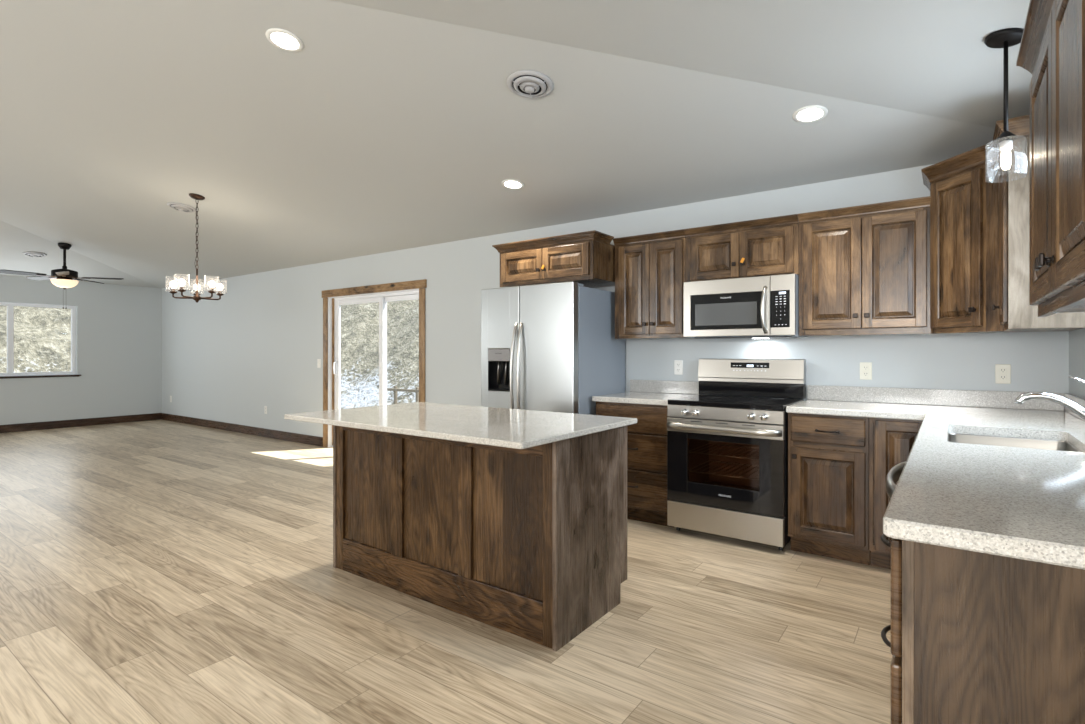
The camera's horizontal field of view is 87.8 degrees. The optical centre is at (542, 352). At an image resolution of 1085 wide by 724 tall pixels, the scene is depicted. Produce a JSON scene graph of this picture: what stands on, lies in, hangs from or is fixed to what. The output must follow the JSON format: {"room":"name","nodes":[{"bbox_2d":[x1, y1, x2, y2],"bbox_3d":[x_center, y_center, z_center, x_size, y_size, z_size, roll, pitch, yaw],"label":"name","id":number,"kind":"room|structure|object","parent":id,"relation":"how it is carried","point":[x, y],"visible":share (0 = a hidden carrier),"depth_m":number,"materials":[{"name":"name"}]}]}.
{"room":"kitchen","nodes":[
{"label":"kitchen","id":0,"kind":"room"},
{"bbox_2d":[0,275,161,424],"bbox_3d":[-9.430,0.013,7.378,0.150,2.468,7.800,0,0,36],"label":"wall","id":1,"kind":"structure","parent":0,"point":[119,327],"depth_m":9.72,"materials":[{"name":"grey paint"}]},
{"bbox_2d":[0,302,80,378],"bbox_3d":[-8.332,-0.188,8.846,0.165,1.188,1.725,0,0,36],"label":"window","id":2,"kind":"structure","parent":1,"relation":"in","point":[10,373],"depth_m":9.01,"materials":[{"name":"white plastic"}]},
{"bbox_2d":[0,413,160,432],"bbox_3d":[-9.361,1.185,7.331,0.016,0.125,7.764,0,0,36],"label":"baseboard","id":3,"kind":"structure","parent":1,"relation":"attached to","point":[8,428],"depth_m":9.46,"materials":[{"name":"brown wood"}]},
{"bbox_2d":[0,420,891,723],"bbox_3d":[-4.336,1.307,3.688,12.730,0.120,8.100,0,0,36],"label":"floor","id":4,"kind":"structure","parent":0,"point":[152,571],"depth_m":2.60,"materials":[{"name":"brown wood"}]},
{"bbox_2d":[333,425,626,651],"bbox_3d":[-0.392,0.803,3.068,1.571,0.888,0.636,0,0,36],"label":"kitchen island","id":5,"kind":"object","parent":4,"relation":"on","point":[530,543],"visible":0.79,"depth_m":2.65,"materials":[{"name":"brown wood"}]},
{"bbox_2d":[284,402,636,448],"bbox_3d":[-0.454,0.346,2.943,1.625,0.026,0.955,0,0,36],"label":"island countertop","id":6,"kind":"structure","parent":5,"relation":"on","point":[501,427],"depth_m":2.68,"materials":[{"name":"stone"}]},
{"bbox_2d":[481,281,624,414],"bbox_3d":[0.078,0.362,4.715,0.910,1.770,0.896,0,0,36],"label":"refrigerator","id":7,"kind":"object","parent":4,"relation":"on","point":[550,347],"visible":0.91,"depth_m":4.38,"materials":[{"name":"silver metal"}]},
{"bbox_2d":[596,401,673,527],"bbox_3d":[0.812,0.810,4.359,0.605,0.874,0.667,0,0,36],"label":"base cabinet","id":8,"kind":"object","parent":4,"relation":"on","point":[647,499],"visible":0.41,"depth_m":4.05,"materials":[{"name":"brown wood"}]},
{"bbox_2d":[592,379,700,405],"bbox_3d":[0.816,0.301,4.370,0.618,0.140,0.647,0,0,36],"label":"countertop","id":9,"kind":"structure","parent":8,"relation":"on","point":[650,392],"depth_m":4.47,"materials":[{"name":"stone"}]},
{"bbox_2d":[667,359,805,550],"bbox_3d":[1.342,0.648,3.915,0.760,1.198,0.725,0,0,36],"label":"range","id":10,"kind":"object","parent":4,"relation":"on","point":[727,455],"visible":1,"depth_m":3.78,"materials":[{"name":"silver metal"}]},
{"bbox_2d":[667,417,784,517],"bbox_3d":[1.313,0.733,3.875,0.758,0.565,0.627,0,0,36],"label":"oven","id":11,"kind":"object","parent":10,"relation":"in","point":[727,465],"depth_m":3.74,"materials":[{"name":"black glass"}]},
{"bbox_2d":[668,395,803,410],"bbox_3d":[1.342,0.343,3.914,0.760,0.036,0.590,0,0,36],"label":"cooktop","id":12,"kind":"object","parent":10,"relation":"in","point":[695,402],"depth_m":3.78,"materials":[{"name":"black glass"}]},
{"bbox_2d":[788,413,869,564],"bbox_3d":[1.862,0.810,3.598,0.436,0.874,0.667,0,0,36],"label":"base cabinet","id":13,"kind":"object","parent":4,"relation":"on","point":[828,455],"visible":0.94,"depth_m":3.36,"materials":[{"name":"brown wood"}]},
{"bbox_2d":[869,418,922,568],"bbox_3d":[2.341,0.810,3.099,0.921,0.874,0.913,0,0,36],"label":"base cabinet","id":14,"kind":"object","parent":4,"relation":"on","point":[891,441],"visible":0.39,"depth_m":3.19,"materials":[{"name":"brown wood"}]},
{"bbox_2d":[786,385,1084,569],"bbox_3d":[1.545,0.301,2.376,1.363,0.140,3.021,0,0,36],"label":"countertop","id":15,"kind":"structure","parent":14,"relation":"on","point":[1013,502],"depth_m":1.56,"materials":[{"name":"stone"}]},
{"bbox_2d":[948,433,1079,451],"bbox_3d":[1.852,0.461,2.232,0.428,0.178,0.659,0,0,36],"label":"sink","id":16,"kind":"object","parent":15,"relation":"in","point":[1046,444],"visible":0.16,"depth_m":2.47,"materials":[{"name":"silver metal"}]},
{"bbox_2d":[1014,375,1084,419],"bbox_3d":[1.983,0.209,2.135,0.305,0.247,0.056,0,0,36],"label":"faucet","id":17,"kind":"object","parent":15,"relation":"on","point":[1077,409],"visible":1,"depth_m":2.14,"materials":[{"name":"silver metal"}]},
{"bbox_2d":[886,462,905,498],"bbox_3d":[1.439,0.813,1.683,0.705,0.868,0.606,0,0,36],"label":"handle","id":18,"kind":"object","parent":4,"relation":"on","point":[893,476],"visible":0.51,"depth_m":1.85,"materials":[{"name":"grey metal"}]},
{"bbox_2d":[881,533,1084,723],"bbox_3d":[1.115,0.810,1.199,0.678,0.874,0.550,0,0,36],"label":"base cabinet","id":19,"kind":"object","parent":4,"relation":"on","point":[977,637],"visible":0.69,"depth_m":1.07,"materials":[{"name":"brown wood"}]},
{"bbox_2d":[0,0,1031,287],"bbox_3d":[-4.336,-1.534,3.688,12.430,0.686,7.800,0,0,36],"label":"ceiling","id":20,"kind":"structure","parent":0,"point":[395,125],"depth_m":3.40,"materials":[{"name":"grey paint"}]},
{"bbox_2d":[23,251,46,256],"bbox_3d":[-7.182,-1.379,7.985,0.253,0.062,0.256,0,0,36],"label":"ceiling vent","id":21,"kind":"object","parent":20,"relation":"in","point":[31,254],"visible":1,"depth_m":7.95,"materials":[{"name":"white plastic"}]},
{"bbox_2d":[0,243,123,308],"bbox_3d":[-6.498,-1.029,7.606,1.279,0.889,1.238,0,0,36],"label":"ceiling fan","id":22,"kind":"object","parent":20,"relation":"hanging from","point":[63,278],"visible":1,"depth_m":7.59,"materials":[{"name":"black"}]},
{"bbox_2d":[167,202,196,211],"bbox_3d":[-3.627,-1.449,5.675,0.256,0.062,0.253,0,0,36],"label":"ceiling vent","id":23,"kind":"object","parent":20,"relation":"in","point":[177,206],"visible":0.99,"depth_m":5.63,"materials":[{"name":"white plastic"}]},
{"bbox_2d":[165,193,223,302],"bbox_3d":[-3.243,-0.975,5.325,0.499,1.014,0.490,0,0,36],"label":"chandelier","id":24,"kind":"object","parent":20,"relation":"hanging from","point":[173,284],"visible":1,"depth_m":5.29,"materials":[{"name":"brown metal"}]},
{"bbox_2d":[169,288,176,293],"bbox_3d":[-3.450,-0.574,5.269,0.064,0.051,0.064,0,0,36],"label":"socket","id":25,"kind":"object","parent":24,"relation":"attached to","point":[172,291],"depth_m":5.25,"materials":[{"name":"brown metal"}]},
{"bbox_2d":[178,286,185,291],"bbox_3d":[-3.271,-0.574,5.117,0.064,0.051,0.064,0,0,36],"label":"socket","id":26,"kind":"object","parent":24,"relation":"attached to","point":[181,289],"depth_m":5.10,"materials":[{"name":"brown metal"}]},
{"bbox_2d":[266,28,303,51],"bbox_3d":[-1.314,-1.591,2.880,0.180,0.030,0.178,0,0,36],"label":"recessed light","id":27,"kind":"object","parent":20,"relation":"in","point":[283,39],"visible":1,"depth_m":2.87,"materials":[{"name":"white plastic"}]},
{"bbox_2d":[502,179,523,188],"bbox_3d":[-0.232,-1.317,4.426,0.180,0.030,0.178,0,0,36],"label":"recessed light","id":28,"kind":"object","parent":20,"relation":"in","point":[509,183],"visible":1,"depth_m":4.42,"materials":[{"name":"white plastic"}]},
{"bbox_2d":[507,70,552,98],"bbox_3d":[-0.068,-1.451,3.080,0.256,0.062,0.253,0,0,36],"label":"ceiling vent","id":29,"kind":"object","parent":20,"relation":"in","point":[532,84],"visible":1,"depth_m":3.04,"materials":[{"name":"white metal"}]},
{"bbox_2d":[792,105,827,122],"bbox_3d":[1.487,-1.323,3.137,0.180,0.030,0.178,0,0,36],"label":"recessed light","id":30,"kind":"object","parent":20,"relation":"in","point":[812,113],"visible":1,"depth_m":3.13,"materials":[{"name":"white plastic"}]},
{"bbox_2d":[984,28,1026,181],"bbox_3d":[1.822,-0.969,2.219,0.132,0.568,0.132,0,0,36],"label":"pendant light","id":31,"kind":"object","parent":20,"relation":"hanging from","point":[1004,38],"visible":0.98,"depth_m":2.21,"materials":[{"name":"black metal"}]},
{"bbox_2d":[999,140,1011,150],"bbox_3d":[1.822,-0.812,2.219,0.040,0.031,0.040,0,0,36],"label":"socket","id":32,"kind":"object","parent":31,"relation":"attached to","point":[1004,145],"depth_m":2.21,"materials":[{"name":"white plastic"}]},
{"bbox_2d":[162,164,1068,436],"bbox_3d":[-2.004,0.013,6.907,12.730,2.468,0.150,0,0,36],"label":"wall","id":33,"kind":"structure","parent":0,"point":[245,351],"depth_m":5.98,"materials":[{"name":"grey paint"}]},
{"bbox_2d":[161,413,322,446],"bbox_3d":[-3.575,1.185,7.942,8.670,0.125,0.016,0,0,36],"label":"baseboard","id":34,"kind":"structure","parent":33,"relation":"attached to","point":[276,434],"depth_m":8.58,"materials":[{"name":"brown wood"}]},
{"bbox_2d":[317,359,320,367],"bbox_3d":[-2.980,0.147,7.511,0.072,0.116,0.016,0,0,36],"label":"light switch","id":35,"kind":"object","parent":33,"relation":"attached to","point":[318,360],"visible":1,"depth_m":7.50,"materials":[{"name":"white plastic"}]},
{"bbox_2d":[322,279,426,446],"bbox_3d":[-2.061,0.216,6.932,1.992,2.062,0.172,0,0,36],"label":"door","id":36,"kind":"structure","parent":33,"relation":"in","point":[406,290],"depth_m":7.07,"materials":[{"name":"brown wood"}]},
{"bbox_2d":[492,230,614,287],"bbox_3d":[0.169,-0.743,4.822,1.025,0.360,0.673,0,0,36],"label":"upper cabinet","id":37,"kind":"object","parent":33,"relation":"attached to","point":[587,258],"visible":0.95,"depth_m":4.53,"materials":[{"name":"brown wood"}]},
{"bbox_2d":[613,229,685,338],"bbox_3d":[0.901,-0.512,4.490,0.596,0.804,0.354,0,0,36],"label":"upper cabinet","id":38,"kind":"object","parent":33,"relation":"attached to","point":[650,269],"visible":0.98,"depth_m":4.36,"materials":[{"name":"brown wood"}]},
{"bbox_2d":[630,379,700,394],"bbox_3d":[1.000,0.282,4.624,0.618,0.102,0.020,0,0,36],"label":"backsplash","id":39,"kind":"structure","parent":33,"relation":"attached to","point":[655,386],"depth_m":4.61,"materials":[{"name":"stone"}]},
{"bbox_2d":[674,360,682,374],"bbox_3d":[1.099,0.122,4.560,0.072,0.116,0.009,0,0,36],"label":"wall outlet","id":40,"kind":"object","parent":33,"relation":"attached to","point":[678,364],"visible":1,"depth_m":4.55,"materials":[{"name":"white plastic"}]},
{"bbox_2d":[684,214,798,281],"bbox_3d":[1.457,-0.716,4.079,0.783,0.396,0.367,0,0,36],"label":"upper cabinet","id":41,"kind":"object","parent":33,"relation":"attached to","point":[765,246],"visible":0.92,"depth_m":3.94,"materials":[{"name":"brown wood"}]},
{"bbox_2d":[683,274,806,338],"bbox_3d":[1.437,-0.308,4.036,0.761,0.418,0.457,0,0,36],"label":"microwave","id":42,"kind":"object","parent":41,"relation":"attached to","point":[760,307],"visible":1,"depth_m":3.88,"materials":[{"name":"silver metal"}]},
{"bbox_2d":[798,196,930,335],"bbox_3d":[2.072,-0.512,3.641,0.723,0.804,0.354,0,0,36],"label":"upper cabinet","id":43,"kind":"object","parent":33,"relation":"attached to","point":[864,269],"visible":0.98,"depth_m":3.51,"materials":[{"name":"brown wood"}]},
{"bbox_2d":[860,362,871,379],"bbox_3d":[2.169,0.125,3.785,0.072,0.116,0.009,0,0,36],"label":"wall outlet","id":44,"kind":"object","parent":33,"relation":"attached to","point":[865,367],"visible":1,"depth_m":3.78,"materials":[{"name":"beige plastic"}]},
{"bbox_2d":[921,143,1083,333],"bbox_3d":[2.519,-0.597,3.139,0.682,0.974,0.643,0,0,36],"label":"upper cabinet","id":45,"kind":"object","parent":33,"relation":"attached to","point":[964,207],"visible":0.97,"depth_m":3.09,"materials":[{"name":"brown wood"}]},
{"bbox_2d":[995,364,1010,383],"bbox_3d":[2.747,0.129,3.366,0.072,0.116,0.009,0,0,36],"label":"wall outlet","id":46,"kind":"object","parent":33,"relation":"attached to","point":[1002,371],"visible":1,"depth_m":3.36,"materials":[{"name":"beige plastic"}]},
{"bbox_2d":[1000,368,1006,372],"bbox_3d":[2.746,0.108,3.364,0.032,0.028,0.003,0,0,36],"label":"receptacle","id":47,"kind":"object","parent":46,"relation":"attached to","point":[1002,370],"depth_m":3.36,"materials":[{"name":"beige plastic"}]},
{"bbox_2d":[1000,375,1006,379],"bbox_3d":[2.746,0.150,3.364,0.032,0.028,0.003,0,0,36],"label":"receptacle","id":48,"kind":"object","parent":46,"relation":"attached to","point":[1002,377],"depth_m":3.36,"materials":[{"name":"beige plastic"}]},
{"bbox_2d":[1069,328,1084,398],"bbox_3d":[0.757,0.013,-0.003,0.150,2.468,7.800,0,0,36],"label":"wall","id":49,"kind":"structure","parent":0,"point":[1076,337],"depth_m":2.98,"materials":[{"name":"grey paint"}]},
{"bbox_2d":[807,385,1084,420],"bbox_3d":[1.546,0.282,2.377,1.363,0.102,3.019,0,0,36],"label":"backsplash","id":50,"kind":"structure","parent":49,"relation":"attached to","point":[943,397],"depth_m":3.54,"materials":[{"name":"stone"}]},
{"bbox_2d":[992,115,1084,330],"bbox_3d":[2.375,-0.597,2.674,0.370,0.974,0.344,0,0,36],"label":"upper cabinet","id":51,"kind":"object","parent":49,"relation":"attached to","point":[1015,311],"visible":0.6,"depth_m":2.63,"materials":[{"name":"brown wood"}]},
{"bbox_2d":[1016,0,1084,316],"bbox_3d":[1.377,-0.528,1.296,0.368,0.836,1.072,0,0,36],"label":"upper cabinet","id":52,"kind":"object","parent":49,"relation":"attached to","point":[1052,45],"visible":1,"depth_m":1.33,"materials":[{"name":"brown wood"}]},
{"label":"outside","id":53,"kind":"structure","parent":0,"visible":0},
{"bbox_2d":[0,299,418,408],"bbox_3d":[-4.897,-4.059,16.906,39.150,11.112,40.950,0,0,36],"label":"outdoor view","id":54,"kind":"object","parent":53,"point":[42,336],"visible":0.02,"depth_m":13.95,"materials":[{"name":"plant"}]},
{"bbox_2d":[387,386,418,403],"bbox_3d":[-2.553,1.087,10.385,0.900,0.920,0.080,0,0,36],"label":"rail","id":55,"kind":"object","parent":54,"relation":"on","point":[394,389],"visible":0.43,"depth_m":10.36,"materials":[{"name":"brown"}]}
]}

